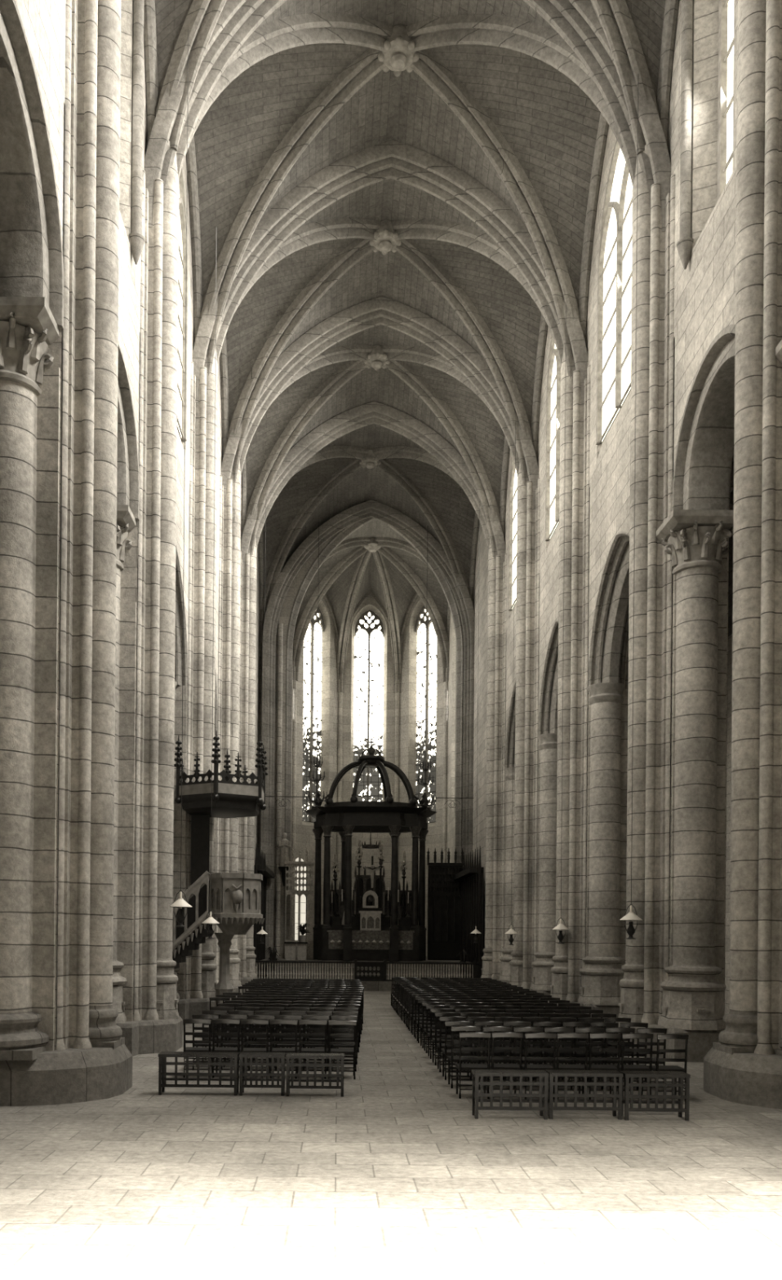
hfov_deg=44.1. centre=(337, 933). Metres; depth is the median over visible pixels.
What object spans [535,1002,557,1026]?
chair
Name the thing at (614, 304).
window
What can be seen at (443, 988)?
chair
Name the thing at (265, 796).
rod
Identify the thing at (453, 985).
chair
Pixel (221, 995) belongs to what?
chair
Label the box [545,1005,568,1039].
chair
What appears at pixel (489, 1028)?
chair
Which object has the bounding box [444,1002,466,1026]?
chair
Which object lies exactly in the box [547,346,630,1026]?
pier
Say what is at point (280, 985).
chair
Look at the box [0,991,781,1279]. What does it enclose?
floor
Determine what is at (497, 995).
chair
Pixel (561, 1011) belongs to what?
chair
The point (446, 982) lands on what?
chair
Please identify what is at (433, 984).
chair
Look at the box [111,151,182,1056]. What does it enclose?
pier
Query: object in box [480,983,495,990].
chair
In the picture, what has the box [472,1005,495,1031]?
chair
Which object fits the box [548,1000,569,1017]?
chair
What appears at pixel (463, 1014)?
chair
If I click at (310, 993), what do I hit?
chair
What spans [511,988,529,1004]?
chair
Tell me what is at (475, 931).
oil lamp
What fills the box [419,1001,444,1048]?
chair
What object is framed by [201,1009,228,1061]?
chair
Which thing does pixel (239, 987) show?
chair
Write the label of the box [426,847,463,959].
screen
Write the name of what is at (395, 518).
chancel arch
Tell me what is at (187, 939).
stair
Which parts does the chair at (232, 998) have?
rail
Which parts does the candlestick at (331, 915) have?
stem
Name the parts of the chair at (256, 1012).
rail, seat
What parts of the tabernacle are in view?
cornice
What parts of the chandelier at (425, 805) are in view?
stem, chain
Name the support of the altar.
on the platform
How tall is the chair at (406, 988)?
1.023 m
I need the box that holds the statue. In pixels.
[278,832,290,886]
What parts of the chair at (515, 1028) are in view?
leg, seat, rail, leg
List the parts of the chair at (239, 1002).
rail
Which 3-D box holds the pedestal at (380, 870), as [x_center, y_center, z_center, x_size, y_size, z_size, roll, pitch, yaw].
[2.136,-1.033,48.350,0.320,4.704,0.304,1,0,0]
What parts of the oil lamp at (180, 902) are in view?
lamp shade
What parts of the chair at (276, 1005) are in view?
rail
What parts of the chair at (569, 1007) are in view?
rail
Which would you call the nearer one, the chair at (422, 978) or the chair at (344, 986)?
the chair at (344, 986)
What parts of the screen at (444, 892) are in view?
panel, tracery panel, cornice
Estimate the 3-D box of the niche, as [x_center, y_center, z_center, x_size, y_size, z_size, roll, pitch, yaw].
[1.613,-1.446,47.943,1.200,1.420,0.514,1,0,0]
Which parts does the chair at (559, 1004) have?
rail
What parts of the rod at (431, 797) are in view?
rod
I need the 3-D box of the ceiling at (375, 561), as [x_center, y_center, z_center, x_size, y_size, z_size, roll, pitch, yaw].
[1.964,-18.750,55.079,9.835,7.759,9.795,1,0,0]
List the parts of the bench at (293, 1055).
leg, leg, rail, rail, rail, leg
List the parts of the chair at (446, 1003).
rail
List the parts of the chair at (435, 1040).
leg, leg, seat, rail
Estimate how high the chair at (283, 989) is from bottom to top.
1.023 m
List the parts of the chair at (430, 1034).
leg, leg, seat, rail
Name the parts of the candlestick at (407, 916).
stem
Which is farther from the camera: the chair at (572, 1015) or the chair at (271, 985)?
the chair at (271, 985)
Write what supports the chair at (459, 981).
on the floor
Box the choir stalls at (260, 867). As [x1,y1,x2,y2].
[253,845,275,977]
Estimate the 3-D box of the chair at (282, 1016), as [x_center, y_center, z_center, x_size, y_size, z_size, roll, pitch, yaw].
[-0.899,1.982,17.677,0.494,1.023,0.512,1,0,0]
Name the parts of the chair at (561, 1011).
rail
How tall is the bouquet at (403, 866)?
1.306 m
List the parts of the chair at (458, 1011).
rail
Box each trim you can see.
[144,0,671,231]
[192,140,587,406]
[221,296,538,510]
[240,400,506,579]
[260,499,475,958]
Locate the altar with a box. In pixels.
[317,916,422,960]
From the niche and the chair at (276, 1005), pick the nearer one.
the chair at (276, 1005)
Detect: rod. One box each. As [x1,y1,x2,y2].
[265,795,309,806]
[431,797,473,808]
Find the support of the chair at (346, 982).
on the floor
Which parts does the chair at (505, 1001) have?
rail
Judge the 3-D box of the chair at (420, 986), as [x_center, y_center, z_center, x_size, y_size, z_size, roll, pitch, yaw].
[2.593,2.012,27.924,0.494,1.023,0.512,1,0,1]
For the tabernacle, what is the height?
0.950 m
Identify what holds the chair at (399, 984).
on the floor
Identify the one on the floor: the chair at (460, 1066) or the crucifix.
the chair at (460, 1066)
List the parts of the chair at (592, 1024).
seat, rail, leg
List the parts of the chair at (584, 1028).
leg, seat, rail, leg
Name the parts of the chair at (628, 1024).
leg, seat, rail, leg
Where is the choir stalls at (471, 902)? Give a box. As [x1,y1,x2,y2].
[453,848,484,978]
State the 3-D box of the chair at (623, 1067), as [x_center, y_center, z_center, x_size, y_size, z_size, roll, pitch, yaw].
[4.581,2.029,14.955,0.494,1.023,0.512,1,0,0]
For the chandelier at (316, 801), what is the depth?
46.98 m
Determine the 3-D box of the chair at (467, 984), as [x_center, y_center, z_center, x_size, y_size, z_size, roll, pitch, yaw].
[4.087,2.025,29.836,0.494,1.023,0.512,1,0,0]
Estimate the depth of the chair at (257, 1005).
20.23 m
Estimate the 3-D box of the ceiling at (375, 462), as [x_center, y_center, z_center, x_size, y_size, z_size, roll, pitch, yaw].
[1.482,-18.012,45.300,11.430,9.449,10.040,1,0,0]
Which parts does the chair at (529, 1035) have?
leg, seat, rail, leg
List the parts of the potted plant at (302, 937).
pot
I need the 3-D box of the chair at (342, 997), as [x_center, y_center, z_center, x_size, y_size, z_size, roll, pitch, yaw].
[0.323,1.992,23.249,0.494,1.023,0.512,1,0,1]
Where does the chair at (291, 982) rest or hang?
on the floor
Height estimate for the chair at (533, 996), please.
1.023 m
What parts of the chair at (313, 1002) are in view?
rail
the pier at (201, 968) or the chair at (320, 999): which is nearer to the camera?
the chair at (320, 999)
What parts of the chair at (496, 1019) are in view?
seat, rail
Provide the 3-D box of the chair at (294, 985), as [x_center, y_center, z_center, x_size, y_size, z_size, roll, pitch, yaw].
[-1.026,1.980,27.916,0.494,1.023,0.512,1,0,0]
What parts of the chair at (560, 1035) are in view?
leg, seat, rail, leg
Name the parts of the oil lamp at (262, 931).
lamp shade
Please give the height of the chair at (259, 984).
1.023 m
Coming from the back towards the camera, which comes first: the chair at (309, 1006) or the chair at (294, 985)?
the chair at (294, 985)
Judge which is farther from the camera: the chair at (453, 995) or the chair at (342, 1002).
the chair at (453, 995)
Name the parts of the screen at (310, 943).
tracery panel, cornice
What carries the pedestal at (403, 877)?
on the platform
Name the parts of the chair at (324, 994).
rail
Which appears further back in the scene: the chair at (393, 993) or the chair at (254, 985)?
the chair at (393, 993)
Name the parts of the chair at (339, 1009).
rail, leg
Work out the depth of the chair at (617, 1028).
15.66 m
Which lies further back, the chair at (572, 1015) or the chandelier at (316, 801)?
the chandelier at (316, 801)
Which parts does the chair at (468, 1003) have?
rail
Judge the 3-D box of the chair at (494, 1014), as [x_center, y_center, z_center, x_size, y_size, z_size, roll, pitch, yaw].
[3.086,2.016,18.642,0.494,1.023,0.512,1,0,0]
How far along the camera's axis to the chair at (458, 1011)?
19.32 m
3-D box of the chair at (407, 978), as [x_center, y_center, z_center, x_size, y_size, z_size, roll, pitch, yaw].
[2.580,2.012,33.522,0.494,1.023,0.512,1,0,0]
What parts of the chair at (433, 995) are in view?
rail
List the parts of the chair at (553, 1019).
seat, rail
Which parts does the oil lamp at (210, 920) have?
lamp shade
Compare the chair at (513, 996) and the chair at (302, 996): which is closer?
the chair at (302, 996)
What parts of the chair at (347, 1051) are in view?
leg, seat, rail, leg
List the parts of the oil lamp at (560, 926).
lamp shade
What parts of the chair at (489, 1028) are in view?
leg, seat, rail, leg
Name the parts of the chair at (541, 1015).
rail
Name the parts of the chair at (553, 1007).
rail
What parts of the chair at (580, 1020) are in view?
seat, rail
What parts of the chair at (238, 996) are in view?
rail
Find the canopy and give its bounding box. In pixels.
[173,730,267,884]
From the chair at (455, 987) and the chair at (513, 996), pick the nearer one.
the chair at (513, 996)
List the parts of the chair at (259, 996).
rail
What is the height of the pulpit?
4.060 m
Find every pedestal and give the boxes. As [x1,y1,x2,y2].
[332,879,337,916]
[356,866,361,916]
[377,866,383,907]
[401,876,406,917]
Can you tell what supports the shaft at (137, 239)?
attached to the wall at (33, 32)
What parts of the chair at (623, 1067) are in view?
leg, seat, rail, leg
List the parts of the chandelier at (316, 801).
stem, chain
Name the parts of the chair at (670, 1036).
leg, seat, rail, leg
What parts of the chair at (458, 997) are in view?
rail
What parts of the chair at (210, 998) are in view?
rail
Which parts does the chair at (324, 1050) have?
leg, rail, seat, leg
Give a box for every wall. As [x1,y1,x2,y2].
[0,0,259,1050]
[257,516,464,958]
[289,595,456,955]
[472,0,737,1014]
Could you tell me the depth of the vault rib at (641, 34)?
20.12 m
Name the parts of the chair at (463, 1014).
rail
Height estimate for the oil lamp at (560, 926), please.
18.023 m
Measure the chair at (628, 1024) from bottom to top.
1.023 m
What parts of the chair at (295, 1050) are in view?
leg, rail, seat, leg, leg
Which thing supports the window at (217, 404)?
in the wall at (33, 32)
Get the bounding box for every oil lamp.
[168,29,191,927]
[201,226,219,938]
[257,519,267,943]
[471,503,481,942]
[504,433,517,945]
[552,304,568,943]
[619,84,642,939]
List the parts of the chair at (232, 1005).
rail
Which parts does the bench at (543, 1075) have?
leg, leg, rail, rail, rail, leg, leg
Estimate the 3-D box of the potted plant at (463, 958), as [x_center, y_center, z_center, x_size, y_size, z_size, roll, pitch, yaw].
[5.704,1.617,43.647,0.678,1.866,0.741,1,0,33]
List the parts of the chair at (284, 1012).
rail, seat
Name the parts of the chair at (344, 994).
rail, leg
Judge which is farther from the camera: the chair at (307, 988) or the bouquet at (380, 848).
the bouquet at (380, 848)
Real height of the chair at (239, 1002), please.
1.023 m
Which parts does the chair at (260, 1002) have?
rail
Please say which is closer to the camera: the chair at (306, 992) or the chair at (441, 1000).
the chair at (441, 1000)
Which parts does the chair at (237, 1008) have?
rail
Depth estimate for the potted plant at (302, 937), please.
47.19 m
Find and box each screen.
[284,846,315,959]
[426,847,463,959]
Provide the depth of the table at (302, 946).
47.08 m
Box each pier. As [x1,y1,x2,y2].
[0,0,132,1106]
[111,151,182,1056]
[173,346,217,1025]
[213,460,242,997]
[236,540,257,992]
[480,539,516,986]
[508,461,559,1007]
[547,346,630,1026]
[615,155,733,1062]
[703,0,781,1109]
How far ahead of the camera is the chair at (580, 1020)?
17.46 m
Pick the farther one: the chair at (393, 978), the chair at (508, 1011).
the chair at (393, 978)
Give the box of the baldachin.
[305,738,436,961]
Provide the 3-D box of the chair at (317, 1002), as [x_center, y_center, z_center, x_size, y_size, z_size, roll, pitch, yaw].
[-0.239,1.987,21.409,0.494,1.023,0.512,1,0,0]
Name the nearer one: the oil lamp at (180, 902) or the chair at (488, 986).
the oil lamp at (180, 902)
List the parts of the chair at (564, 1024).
leg, seat, rail, leg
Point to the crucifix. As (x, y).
(371, 868)
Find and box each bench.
[158,1051,239,1095]
[239,1052,285,1096]
[285,1053,344,1097]
[471,1069,548,1119]
[544,1069,622,1119]
[618,1071,690,1120]
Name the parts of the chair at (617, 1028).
leg, seat, rail, leg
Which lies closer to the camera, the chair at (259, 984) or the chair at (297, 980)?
the chair at (259, 984)
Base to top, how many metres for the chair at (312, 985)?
1.023 m
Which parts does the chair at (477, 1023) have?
leg, seat, rail, leg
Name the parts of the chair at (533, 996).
rail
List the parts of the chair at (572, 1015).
rail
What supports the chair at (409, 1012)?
on the floor
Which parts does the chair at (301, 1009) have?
seat, rail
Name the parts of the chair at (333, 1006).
rail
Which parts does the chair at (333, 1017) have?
leg, seat, rail, leg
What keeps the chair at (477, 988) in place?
on the floor
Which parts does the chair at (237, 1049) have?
leg, leg, rail, seat, leg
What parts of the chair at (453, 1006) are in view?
rail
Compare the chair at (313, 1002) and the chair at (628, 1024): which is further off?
the chair at (313, 1002)
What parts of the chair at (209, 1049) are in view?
leg, rail, seat, leg, leg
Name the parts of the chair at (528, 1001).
rail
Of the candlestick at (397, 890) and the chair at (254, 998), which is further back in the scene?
the candlestick at (397, 890)
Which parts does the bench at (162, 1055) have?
leg, leg, rail, rail, rail, leg, leg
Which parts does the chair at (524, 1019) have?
seat, rail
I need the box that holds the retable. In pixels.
[330,865,411,917]
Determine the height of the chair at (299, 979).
1.023 m
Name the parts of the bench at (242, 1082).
leg, leg, rail, rail, rail, leg, leg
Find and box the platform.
[260,955,469,979]
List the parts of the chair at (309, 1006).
rail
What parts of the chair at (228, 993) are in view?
rail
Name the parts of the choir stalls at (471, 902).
cornice, panel, armrest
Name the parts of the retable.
panel, panel, panel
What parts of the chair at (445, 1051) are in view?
leg, leg, seat, rail, leg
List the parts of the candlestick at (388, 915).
stem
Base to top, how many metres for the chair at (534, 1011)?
1.023 m
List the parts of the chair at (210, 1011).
rail, seat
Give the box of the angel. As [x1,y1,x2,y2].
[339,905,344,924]
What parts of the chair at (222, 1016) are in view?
leg, rail, seat, leg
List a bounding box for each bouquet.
[332,853,339,879]
[355,840,363,866]
[377,840,385,866]
[400,850,407,876]
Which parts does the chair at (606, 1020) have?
rail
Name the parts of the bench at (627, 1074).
leg, leg, rail, rail, rail, leg, leg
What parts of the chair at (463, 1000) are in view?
rail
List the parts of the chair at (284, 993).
rail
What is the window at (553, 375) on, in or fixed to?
in the wall at (704, 336)
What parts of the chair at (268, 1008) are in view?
rail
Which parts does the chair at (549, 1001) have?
rail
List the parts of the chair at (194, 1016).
leg, rail, seat, leg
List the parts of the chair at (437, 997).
rail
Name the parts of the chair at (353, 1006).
rail, leg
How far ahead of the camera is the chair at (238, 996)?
23.03 m
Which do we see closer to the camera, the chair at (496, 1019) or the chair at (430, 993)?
the chair at (496, 1019)
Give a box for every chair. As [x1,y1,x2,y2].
[182,1018,213,1077]
[191,1014,221,1068]
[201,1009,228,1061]
[208,997,230,1029]
[210,1006,235,1047]
[212,1018,240,1077]
[216,994,235,1028]
[217,1003,240,1047]
[220,1014,248,1069]
[222,992,241,1013]
[224,1000,246,1031]
[228,1010,254,1061]
[231,997,252,1009]
[235,1006,261,1048]
[237,995,257,1017]
[238,986,255,1001]
[240,1019,270,1073]
[241,1003,264,1036]
[242,984,258,994]
[243,992,262,1003]
[244,982,261,992]
[247,1000,269,1026]
[248,981,263,990]
[248,990,266,1010]
[248,1014,275,1069]
[250,979,266,988]
[252,988,270,1002]
[253,997,273,1014]
[254,1010,280,1061]
[257,986,274,1007]
[257,995,278,1011]
[259,984,275,1004]
[260,1006,284,1048]
[262,982,277,995]
[262,992,281,1007]
[264,981,279,990]
[265,1003,288,1036]
[266,979,281,988]
[266,990,285,1011]
[270,1000,293,1027]
[270,1019,298,1079]
[271,988,288,1004]
[275,986,292,1002]
[275,997,296,1014]
[275,1014,302,1069]
[276,984,293,994]
[278,982,294,986]
[279,995,298,1007]
[280,981,296,995]
[280,1010,306,1061]
[283,992,302,1010]
[284,978,298,986]
[285,991,304,1000]
[285,1007,309,1048]
[288,1004,311,1048]
[289,988,306,998]
[292,986,309,1002]
[293,985,310,999]
[293,1000,315,1040]
[295,982,311,997]
[297,980,312,993]
[297,982,312,991]
[297,998,317,1010]
[298,978,313,983]
[298,1019,327,1079]
[300,995,319,1017]
[302,992,322,1014]
[302,1014,328,1071]
[305,991,324,1000]
[306,1011,332,1061]
[308,988,326,998]
[310,1007,333,1048]
[311,985,328,999]
[311,986,328,1002]
[312,983,328,997]
[313,982,328,989]
[313,1004,335,1048]
[314,980,328,982]
[315,1000,337,1018]
[319,998,339,1015]
[320,995,340,1007]
[323,993,342,1014]
[324,991,343,995]
[326,988,344,998]
[328,980,344,982]
[328,983,345,985]
[328,985,346,1005]
[328,986,346,1008]
[328,1020,356,1079]
[329,982,345,983]
[330,1015,357,1071]
[333,1011,358,1064]
[334,1007,358,1058]
[337,1004,359,1052]
[338,1000,360,1047]
[340,998,360,1042]
[341,995,361,1038]
[342,993,362,1034]
[344,991,363,1030]
[345,980,359,987]
[345,989,363,991]
[346,982,361,983]
[346,983,362,989]
[346,985,363,987]
[346,986,364,1023]
[390,977,405,1006]
[391,977,407,1008]
[393,979,408,1010]
[395,981,411,1013]
[396,982,413,1015]
[398,984,416,1017]
[400,986,418,1021]
[403,987,422,1024]
[405,977,419,984]
[405,989,424,1027]
[407,991,427,1031]
[409,979,424,987]
[410,994,431,1035]
[412,981,426,990]
[413,996,435,1039]
[414,982,430,991]
[416,999,439,1043]
[417,984,432,1003]
[419,986,436,995]
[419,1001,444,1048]
[420,977,434,979]
[421,987,439,1008]
[422,978,437,986]
[423,1004,448,1053]
[426,989,443,1000]
[426,1008,453,1058]
[427,981,443,990]
[427,991,447,1012]
[431,982,446,991]
[431,994,451,1015]
[431,1012,460,1065]
[433,984,449,994]
[436,986,453,995]
[436,996,456,1012]
[436,1016,466,1072]
[437,978,451,981]
[440,987,457,998]
[440,999,461,1016]
[441,1021,472,1079]
[443,981,458,990]
[444,990,462,999]
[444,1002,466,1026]
[447,982,462,991]
[447,1026,480,1088]
[448,991,466,1012]
[449,1004,472,1038]
[450,984,466,996]
[452,978,466,981]
[452,994,471,1009]
[454,986,471,1000]
[455,1008,479,1044]
[455,1031,490,1098]
[456,980,471,982]
[457,996,476,1020]
[458,987,475,1003]
[460,1012,485,1056]
[462,982,478,996]
[462,990,480,1009]
[462,999,482,1017]
[464,1016,493,1063]
[466,978,481,980]
[466,984,483,994]
[467,991,486,1012]
[467,1002,489,1026]
[471,980,485,988]
[471,986,488,996]
[471,1021,502,1075]
[472,994,492,1005]
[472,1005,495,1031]
[475,982,490,990]
[476,988,493,999]
[477,996,497,1013]
[478,977,492,983]
[479,1026,512,1088]
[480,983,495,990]
[480,990,498,1000]
[480,1008,504,1038]
[484,985,500,994]
[484,999,504,1017]
[484,1012,511,1063]
[486,980,501,988]
[486,992,505,995]
[486,1031,523,1093]
[488,986,506,989]
[490,1002,511,1026]
[490,1017,520,1063]
[491,982,506,995]
[492,994,511,997]
[494,988,511,1009]
[495,983,511,991]
[496,1005,519,1017]
[498,996,519,1014]
[498,1021,531,1079]
[499,990,517,1005]
[501,985,517,994]
[504,1000,525,1016]
[505,1008,528,1049]
[506,986,523,996]
[506,992,524,1009]
[508,1026,543,1088]
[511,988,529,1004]
[511,995,532,1015]
[511,1002,534,1026]
[511,1013,537,1063]
[517,1017,548,1070]
[518,990,536,1007]
[518,1032,556,1099]
[519,997,539,1016]
[520,1005,543,1032]
[525,992,544,1013]
[527,1000,547,1017]
[529,1008,553,1055]
[529,1022,560,1079]
[532,995,551,1016]
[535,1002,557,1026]
[536,1013,564,1064]
[538,1026,573,1088]
[540,997,559,1008]
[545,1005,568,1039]
[547,1017,576,1064]
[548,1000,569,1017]
[550,1032,588,1098]
[555,1009,578,1023]
[555,1022,590,1080]
[558,1003,580,1016]
[560,1013,590,1057]
[568,1006,591,1017]
[568,1026,604,1089]
[572,1017,604,1064]
[579,1009,603,1022]
[582,1032,621,1099]
[583,1022,618,1079]
[588,1013,616,1057]
[597,1017,631,1063]
[598,1026,635,1085]
[612,1022,648,1080]
[613,1033,653,1099]
[628,1027,666,1090]
[645,1033,688,1100]
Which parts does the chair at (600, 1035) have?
leg, seat, rail, leg, leg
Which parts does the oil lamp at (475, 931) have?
lamp shade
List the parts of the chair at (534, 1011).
rail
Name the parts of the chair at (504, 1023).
leg, seat, rail, leg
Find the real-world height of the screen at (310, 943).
5.750 m
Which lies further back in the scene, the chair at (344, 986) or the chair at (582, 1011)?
the chair at (344, 986)
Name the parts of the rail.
post, rail, rail, post, post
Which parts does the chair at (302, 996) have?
rail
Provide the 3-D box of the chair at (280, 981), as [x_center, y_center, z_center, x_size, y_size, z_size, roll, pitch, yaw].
[-2.027,1.972,30.756,0.494,1.023,0.512,1,0,0]
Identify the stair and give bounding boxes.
[172,871,212,968]
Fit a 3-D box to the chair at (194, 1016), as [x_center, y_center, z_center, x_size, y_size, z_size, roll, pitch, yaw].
[-2.400,1.968,17.673,0.494,1.023,0.512,1,0,1]
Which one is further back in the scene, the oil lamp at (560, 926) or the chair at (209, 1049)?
the oil lamp at (560, 926)
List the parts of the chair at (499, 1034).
leg, seat, rail, leg, leg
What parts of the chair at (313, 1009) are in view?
rail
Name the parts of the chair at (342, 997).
rail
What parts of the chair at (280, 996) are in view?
rail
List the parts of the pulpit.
hand rail, panel, panel, hand rail, panel, hand rail, panel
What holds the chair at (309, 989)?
on the floor
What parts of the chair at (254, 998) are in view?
rail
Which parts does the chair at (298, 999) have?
rail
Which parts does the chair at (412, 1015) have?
leg, leg, rail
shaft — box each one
[128,0,145,264]
[676,0,693,269]
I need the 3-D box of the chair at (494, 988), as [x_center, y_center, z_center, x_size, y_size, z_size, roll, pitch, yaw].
[4.594,2.029,27.942,0.494,1.023,0.512,1,0,0]
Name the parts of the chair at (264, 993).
rail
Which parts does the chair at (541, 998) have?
rail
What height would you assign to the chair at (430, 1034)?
1.023 m
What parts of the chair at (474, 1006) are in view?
rail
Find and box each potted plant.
[265,946,279,977]
[296,923,311,942]
[454,948,469,978]
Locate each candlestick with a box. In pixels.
[329,891,334,916]
[351,886,354,916]
[385,887,391,916]
[397,889,399,906]
[405,892,410,917]
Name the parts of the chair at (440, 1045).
leg, leg, seat, rail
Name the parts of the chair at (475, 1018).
seat, rail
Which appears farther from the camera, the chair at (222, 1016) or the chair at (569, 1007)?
the chair at (569, 1007)
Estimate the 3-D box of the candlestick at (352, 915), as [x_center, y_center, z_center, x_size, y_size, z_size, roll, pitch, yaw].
[0.714,-1.594,48.050,0.260,1.500,0.260,1,0,0]
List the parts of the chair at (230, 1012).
rail, seat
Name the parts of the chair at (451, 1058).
leg, leg, seat, rail, leg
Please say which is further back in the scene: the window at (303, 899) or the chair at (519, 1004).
the window at (303, 899)
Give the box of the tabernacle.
[359,911,382,930]
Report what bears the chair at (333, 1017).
on the floor
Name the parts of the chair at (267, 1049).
leg, rail, seat, leg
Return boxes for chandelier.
[305,524,328,808]
[361,827,379,848]
[414,542,436,813]
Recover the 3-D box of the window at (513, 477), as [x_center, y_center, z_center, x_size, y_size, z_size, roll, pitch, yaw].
[7.035,-16.581,37.300,0.140,6.923,3.800,1,0,0]
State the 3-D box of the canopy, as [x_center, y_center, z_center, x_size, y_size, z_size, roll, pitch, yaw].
[-3.173,-3.153,26.300,2.727,4.250,2.404,1,0,30]
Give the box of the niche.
[358,890,382,919]
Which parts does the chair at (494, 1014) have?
rail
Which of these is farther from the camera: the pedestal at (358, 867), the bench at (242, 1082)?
the pedestal at (358, 867)
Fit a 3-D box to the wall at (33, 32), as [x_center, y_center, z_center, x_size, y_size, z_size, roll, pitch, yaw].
[-4.674,-10.141,23.000,1.175,25.200,54.000,1,0,0]
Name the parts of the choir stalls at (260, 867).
armrest, cornice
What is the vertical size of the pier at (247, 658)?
19.800 m
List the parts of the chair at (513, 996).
rail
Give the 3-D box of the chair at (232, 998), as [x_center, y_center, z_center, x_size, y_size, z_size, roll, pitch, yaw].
[-2.205,1.970,22.323,0.494,1.023,0.512,0,0,1]
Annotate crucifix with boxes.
[363,856,381,902]
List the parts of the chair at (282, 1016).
leg, rail, seat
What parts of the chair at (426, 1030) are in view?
leg, leg, seat, rail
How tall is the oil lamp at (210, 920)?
17.962 m
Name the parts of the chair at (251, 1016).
leg, rail, seat, leg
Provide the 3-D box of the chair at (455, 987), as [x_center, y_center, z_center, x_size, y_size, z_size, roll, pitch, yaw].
[3.595,2.021,27.968,0.494,1.023,0.512,1,0,-1]
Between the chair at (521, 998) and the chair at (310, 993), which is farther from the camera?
the chair at (310, 993)
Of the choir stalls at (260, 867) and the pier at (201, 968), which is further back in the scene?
the choir stalls at (260, 867)
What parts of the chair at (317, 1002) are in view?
rail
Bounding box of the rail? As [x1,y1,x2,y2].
[255,960,475,991]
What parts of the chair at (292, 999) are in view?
rail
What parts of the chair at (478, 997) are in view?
rail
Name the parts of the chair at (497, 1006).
rail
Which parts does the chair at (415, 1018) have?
leg, seat, rail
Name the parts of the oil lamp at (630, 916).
lamp shade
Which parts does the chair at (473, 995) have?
rail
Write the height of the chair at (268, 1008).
1.023 m
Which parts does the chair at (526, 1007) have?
rail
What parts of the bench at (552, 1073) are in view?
leg, leg, rail, rail, rail, leg, leg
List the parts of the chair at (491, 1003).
rail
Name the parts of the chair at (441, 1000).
rail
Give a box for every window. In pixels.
[177,165,188,440]
[216,404,217,526]
[294,855,309,940]
[302,606,324,822]
[353,609,384,801]
[415,604,437,822]
[454,654,456,815]
[508,455,517,610]
[545,336,560,541]
[595,139,632,444]
[716,0,735,202]
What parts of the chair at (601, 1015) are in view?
rail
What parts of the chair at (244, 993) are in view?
rail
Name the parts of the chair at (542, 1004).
rail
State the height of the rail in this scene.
1.360 m
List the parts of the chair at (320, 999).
rail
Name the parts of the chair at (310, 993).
rail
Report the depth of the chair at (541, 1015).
18.38 m
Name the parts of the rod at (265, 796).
rod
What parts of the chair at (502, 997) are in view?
rail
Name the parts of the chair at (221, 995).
rail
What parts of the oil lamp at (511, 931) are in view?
lamp shade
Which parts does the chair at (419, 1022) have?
leg, leg, seat, rail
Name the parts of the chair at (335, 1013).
rail, seat, leg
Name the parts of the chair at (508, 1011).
rail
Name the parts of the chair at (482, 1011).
rail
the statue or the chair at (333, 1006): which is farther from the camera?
the statue
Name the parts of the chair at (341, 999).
rail, leg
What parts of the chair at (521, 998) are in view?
rail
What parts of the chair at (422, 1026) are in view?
leg, leg, seat, rail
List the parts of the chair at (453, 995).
rail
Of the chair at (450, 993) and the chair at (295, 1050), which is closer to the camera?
the chair at (295, 1050)
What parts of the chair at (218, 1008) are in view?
rail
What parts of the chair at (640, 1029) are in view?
leg, seat, rail, leg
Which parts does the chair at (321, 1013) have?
seat, rail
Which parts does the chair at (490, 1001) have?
rail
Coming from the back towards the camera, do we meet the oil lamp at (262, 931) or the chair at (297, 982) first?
the oil lamp at (262, 931)
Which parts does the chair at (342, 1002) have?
rail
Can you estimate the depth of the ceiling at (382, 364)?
38.99 m
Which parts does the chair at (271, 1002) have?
rail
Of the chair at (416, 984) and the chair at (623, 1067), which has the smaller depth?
the chair at (623, 1067)
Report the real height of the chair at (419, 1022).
1.023 m
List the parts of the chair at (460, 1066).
leg, leg, seat, rail, leg, leg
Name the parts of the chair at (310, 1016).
leg, rail, seat, leg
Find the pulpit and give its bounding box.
[208,872,265,1006]
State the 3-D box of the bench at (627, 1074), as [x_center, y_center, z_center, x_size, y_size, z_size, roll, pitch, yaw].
[4.341,2.223,13.240,0.880,0.630,0.320,1,0,0]
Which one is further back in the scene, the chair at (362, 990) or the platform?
the platform
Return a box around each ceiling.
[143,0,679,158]
[182,0,632,377]
[219,178,555,484]
[240,324,510,559]
[257,423,479,676]
[292,519,450,693]
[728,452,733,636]
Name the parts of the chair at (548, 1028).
leg, seat, rail, leg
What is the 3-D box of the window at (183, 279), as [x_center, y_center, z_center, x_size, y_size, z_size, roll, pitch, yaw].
[-4.095,-16.678,24.050,0.140,6.923,3.700,1,0,0]
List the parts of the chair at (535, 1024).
leg, seat, rail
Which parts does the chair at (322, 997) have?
rail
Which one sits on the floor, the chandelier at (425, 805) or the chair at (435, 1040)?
the chair at (435, 1040)
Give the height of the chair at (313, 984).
1.023 m
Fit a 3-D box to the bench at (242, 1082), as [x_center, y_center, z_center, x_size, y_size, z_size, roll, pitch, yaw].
[-1.169,2.175,14.970,0.700,0.630,0.320,1,0,0]
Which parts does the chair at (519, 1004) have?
rail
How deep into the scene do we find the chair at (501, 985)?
28.61 m
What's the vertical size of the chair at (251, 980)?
1.023 m
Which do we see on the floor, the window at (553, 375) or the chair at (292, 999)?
the chair at (292, 999)
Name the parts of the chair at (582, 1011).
rail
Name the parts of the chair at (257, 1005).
rail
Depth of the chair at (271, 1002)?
21.16 m
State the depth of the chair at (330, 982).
29.57 m
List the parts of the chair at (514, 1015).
rail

